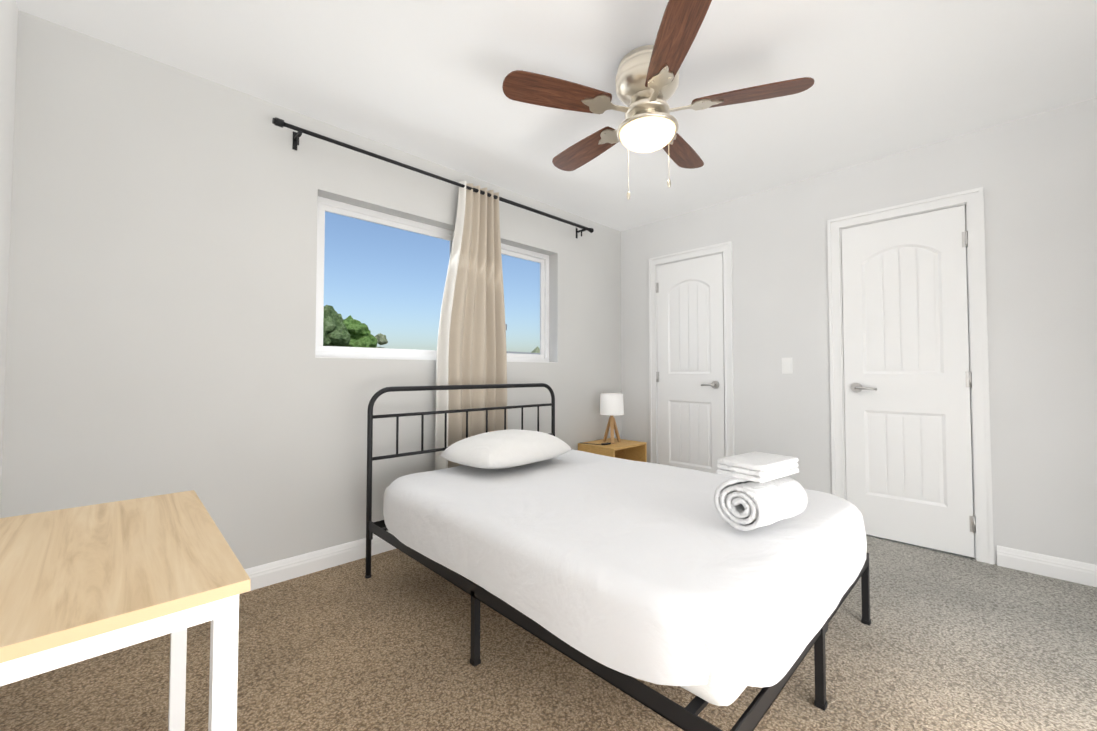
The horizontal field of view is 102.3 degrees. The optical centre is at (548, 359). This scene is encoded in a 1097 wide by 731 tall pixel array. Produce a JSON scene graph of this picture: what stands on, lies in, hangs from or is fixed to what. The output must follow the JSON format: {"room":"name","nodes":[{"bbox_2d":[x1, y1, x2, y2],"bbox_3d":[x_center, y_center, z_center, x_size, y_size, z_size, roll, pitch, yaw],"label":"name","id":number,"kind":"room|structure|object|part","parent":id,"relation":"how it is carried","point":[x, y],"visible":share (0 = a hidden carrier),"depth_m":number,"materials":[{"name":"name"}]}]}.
{"room":"bedroom","nodes":[
{"label":"bedroom","id":0,"kind":"room"},
{"bbox_2d":[0,0,17,507],"bbox_3d":[-0.916,-0.149,0.403,0.150,2.440,3.320,2,-2,-44],"label":"wall","id":1,"kind":"structure","parent":0,"point":[8,28],"depth_m":1.58,"materials":[{"name":"paint"}]},
{"bbox_2d":[0,10,621,568],"bbox_3d":[-0.708,-0.073,3.022,4.100,2.440,0.150,2,-2,-44],"label":"wall","id":2,"kind":"structure","parent":0,"point":[160,340],"depth_m":2.07,"materials":[{"name":"paint"}]},
{"bbox_2d":[244,532,396,590],"bbox_3d":[-0.650,1.092,2.930,3.800,0.106,0.015,2,-2,-44],"label":"baseboard","id":3,"kind":"structure","parent":2,"relation":"attached to","point":[268,574],"depth_m":2.34,"materials":[{"name":"white wood"}]},
{"bbox_2d":[315,196,548,361],"bbox_3d":[-0.674,-0.450,3.128,1.858,0.918,0.056,2,-2,-44],"label":"window","id":4,"kind":"structure","parent":2,"relation":"in","point":[347,210],"depth_m":2.79,"materials":[{"name":"white plastic"}]},
{"bbox_2d":[272,117,593,469],"bbox_3d":[-0.502,-0.085,3.029,2.454,2.225,0.128,2,-2,-44],"label":"curtain rod","id":5,"kind":"object","parent":2,"relation":"attached to","point":[471,345],"visible":0.83,"depth_m":3.00,"materials":[{"name":"beige fabric"}]},
{"bbox_2d":[435,181,507,469],"bbox_3d":[-0.508,-0.086,2.998,0.565,2.225,0.094,2,-2,-44],"label":"curtain","id":6,"kind":"object","parent":5,"relation":"hanging from","point":[471,342],"depth_m":3.01,"materials":[{"name":"beige fabric"}]},
{"bbox_2d":[315,357,556,362],"bbox_3d":[-0.625,0.007,3.064,1.856,0.005,0.098,2,-2,-44],"label":"window sill","id":7,"kind":"structure","parent":2,"relation":"attached to","point":[412,359],"depth_m":2.65,"materials":[{"name":"white"}]},
{"bbox_2d":[0,534,1096,730],"bbox_3d":[0.501,1.161,1.742,4.100,0.100,3.620,2,-2,-44],"label":"floor","id":8,"kind":"structure","parent":0,"point":[946,641],"depth_m":1.58,"materials":[{"name":"carpet"}]},
{"bbox_2d":[0,490,250,730],"bbox_3d":[-0.849,0.707,0.750,0.440,0.750,0.700,2,-2,-44],"label":"desk","id":9,"kind":"object","parent":8,"relation":"on","point":[79,584],"visible":1,"depth_m":0.66,"materials":[{"name":"brown wood"}]},
{"bbox_2d":[578,438,646,461],"bbox_3d":[0.554,0.946,3.825,0.470,0.450,0.385,2,-2,-44],"label":"nightstand","id":10,"kind":"object","parent":8,"relation":"on","point":[630,450],"visible":0.27,"depth_m":3.85,"materials":[{"name":"brown wood"}]},
{"bbox_2d":[583,393,623,444],"bbox_3d":[0.484,0.507,3.833,0.337,0.424,0.274,2,-2,-44],"label":"table lamp","id":11,"kind":"object","parent":10,"relation":"on","point":[611,404],"visible":1,"depth_m":3.78,"materials":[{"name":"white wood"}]},
{"bbox_2d":[365,383,870,730],"bbox_3d":[0.208,0.629,2.094,1.381,0.984,1.920,2,-2,-44],"label":"frame","id":12,"kind":"object","parent":8,"relation":"on","point":[687,718],"visible":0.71,"depth_m":1.51,"materials":[{"name":"black metal"}]},
{"bbox_2d":[383,450,866,705],"bbox_3d":[0.249,0.704,2.053,1.407,0.240,1.851,2,-2,-44],"label":"mattress","id":13,"kind":"object","parent":12,"relation":"on","point":[659,574],"visible":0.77,"depth_m":1.37,"materials":[{"name":"white fabric"}]},
{"bbox_2d":[439,429,572,468],"bbox_3d":[-0.230,0.497,2.535,0.695,0.170,0.493,2,-2,-44],"label":"pillow","id":14,"kind":"object","parent":13,"relation":"on","point":[496,449],"visible":1,"depth_m":2.33,"materials":[{"name":"white fabric"}]},
{"bbox_2d":[714,451,807,530],"bbox_3d":[0.722,0.442,1.504,0.276,0.217,0.180,1,-2,-33],"label":"towels","id":15,"kind":"object","parent":13,"relation":"on","point":[760,489],"visible":1,"depth_m":1.44,"materials":[{"name":"white fabric"}]},
{"bbox_2d":[16,0,1096,231],"bbox_3d":[0.501,-1.379,1.815,4.100,0.100,3.620,2,-2,-44],"label":"ceiling","id":16,"kind":"structure","parent":0,"point":[422,78],"depth_m":2.02,"materials":[{"name":"paint"}]},
{"bbox_2d":[502,0,813,199],"bbox_3d":[0.436,-1.014,2.007,1.243,0.616,1.237,2,-2,-44],"label":"ceiling fan","id":17,"kind":"object","parent":16,"relation":"hanging from","point":[647,81],"visible":1,"depth_m":1.86,"materials":[{"name":"brown wood"}]},
{"bbox_3d":[0.088,-1.101,1.854,0.570,0.016,0.148,1,-13,-18],"label":"blade","id":18,"kind":"part","parent":17,"relation":"part of","materials":[{"name":"brown wood"}]},
{"bbox_3d":[0.221,-1.089,2.268,0.148,0.016,0.570,15,-10,-35],"label":"blade","id":19,"kind":"part","parent":17,"relation":"part of","materials":[{"name":"brown wood"}]},
{"bbox_3d":[0.440,-0.974,1.967,0.242,0.084,0.242,2,-2,-44],"label":"glass","id":20,"kind":"part","parent":17,"relation":"part of","materials":[{"name":"white glass"}]},
{"bbox_3d":[0.442,-1.108,1.601,0.148,0.016,0.570,-11,-2,0],"label":"blade","id":21,"kind":"part","parent":17,"relation":"part of","materials":[{"name":"brown wood"}]},
{"bbox_3d":[0.656,-1.089,2.271,0.148,0.016,0.570,12,6,35],"label":"blade","id":22,"kind":"part","parent":17,"relation":"part of","materials":[{"name":"brown wood"}]},
{"bbox_3d":[0.792,-1.100,1.858,0.570,0.016,0.148,-1,9,18],"label":"blade","id":23,"kind":"part","parent":17,"relation":"part of","materials":[{"name":"brown wood"}]},
{"bbox_2d":[621,98,1096,564],"bbox_3d":[1.918,0.430,3.139,0.150,3.440,3.320,2,-2,-44],"label":"wall","id":24,"kind":"structure","parent":0,"point":[1035,177],"depth_m":2.47,"materials":[{"name":"paint"}]},
{"bbox_2d":[656,253,724,475],"bbox_3d":[1.187,0.147,3.769,0.098,2.018,0.620,2,-2,-44],"label":"closet door","id":25,"kind":"structure","parent":24,"relation":"in","point":[690,380],"depth_m":3.76,"materials":[{"name":"white wood"}]},
{"bbox_2d":[649,241,734,476],"bbox_3d":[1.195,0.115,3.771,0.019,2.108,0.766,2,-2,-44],"label":"door frame","id":26,"kind":"structure","parent":24,"relation":"attached to","point":[725,248],"depth_m":3.61,"materials":[{"name":"white wood"}]},
{"bbox_2d":[782,358,792,373],"bbox_3d":[1.738,0.043,3.220,0.010,0.116,0.072,2,-2,-44],"label":"light switch","id":27,"kind":"object","parent":24,"relation":"attached to","point":[786,365],"visible":1,"depth_m":3.22,"materials":[{"name":"white plastic"}]},
{"bbox_2d":[841,205,975,557],"bbox_3d":[2.192,0.118,2.734,0.100,2.018,0.620,2,-2,-44],"label":"entry door","id":28,"kind":"structure","parent":24,"relation":"in","point":[907,386],"depth_m":2.72,"materials":[{"name":"white wood"}]},
{"bbox_2d":[827,187,993,564],"bbox_3d":[2.248,0.086,2.796,0.169,2.108,0.766,2,-2,-44],"label":"door frame","id":29,"kind":"structure","parent":24,"relation":"attached to","point":[973,199],"depth_m":2.53,"materials":[{"name":"white wood"}]},
{"bbox_2d":[997,545,1096,586],"bbox_3d":[2.743,1.069,2.152,0.015,0.106,0.782,2,-2,-44],"label":"baseboard","id":30,"kind":"structure","parent":24,"relation":"attached to","point":[1056,567],"depth_m":2.29,"materials":[{"name":"white wood"}]},
{"label":"outside","id":31,"kind":"structure","parent":0,"visible":0},
{"bbox_3d":[-95.632,8.021,133.747,350.000,0.200,314.230,2,-2,-44],"label":"ground","id":32,"kind":"structure","parent":31,"visible":0},
{"bbox_2d":[323,305,350,346],"bbox_3d":[-15.781,0.574,30.211,4.161,8.716,4.515,2,-2,-44],"label":"tree","id":33,"kind":"object","parent":32,"relation":"on","point":[335,332],"depth_m":29.79,"materials":[{"name":"green plant"}]},
{"bbox_2d":[343,315,376,347],"bbox_3d":[-15.119,0.805,33.613,4.312,8.449,4.692,2,-2,-44],"label":"tree","id":34,"kind":"object","parent":32,"relation":"on","point":[361,334],"depth_m":33.19,"materials":[{"name":"green plant"}]},
{"bbox_2d":[375,333,387,347],"bbox_3d":[-16.332,1.355,42.804,1.656,7.881,1.640,2,-2,-44],"label":"tree","id":35,"kind":"object","parent":32,"relation":"on","point":[381,339],"depth_m":42.67,"materials":[{"name":"green plant"}]},
{"bbox_2d":[507,351,539,354],"bbox_3d":[-0.865,2.132,17.395,8.000,4.860,6.400,-1,-2,38],"label":"house","id":36,"kind":"structure","parent":32,"relation":"on","point":[521,352],"depth_m":17.00,"materials":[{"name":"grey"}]},
{"bbox_2d":[531,346,539,352],"bbox_3d":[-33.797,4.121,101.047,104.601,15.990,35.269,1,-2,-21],"label":"tree","id":37,"kind":"object","parent":32,"relation":"on","point":[536,350],"depth_m":99.45,"materials":[{"name":"green plant"}]}
]}

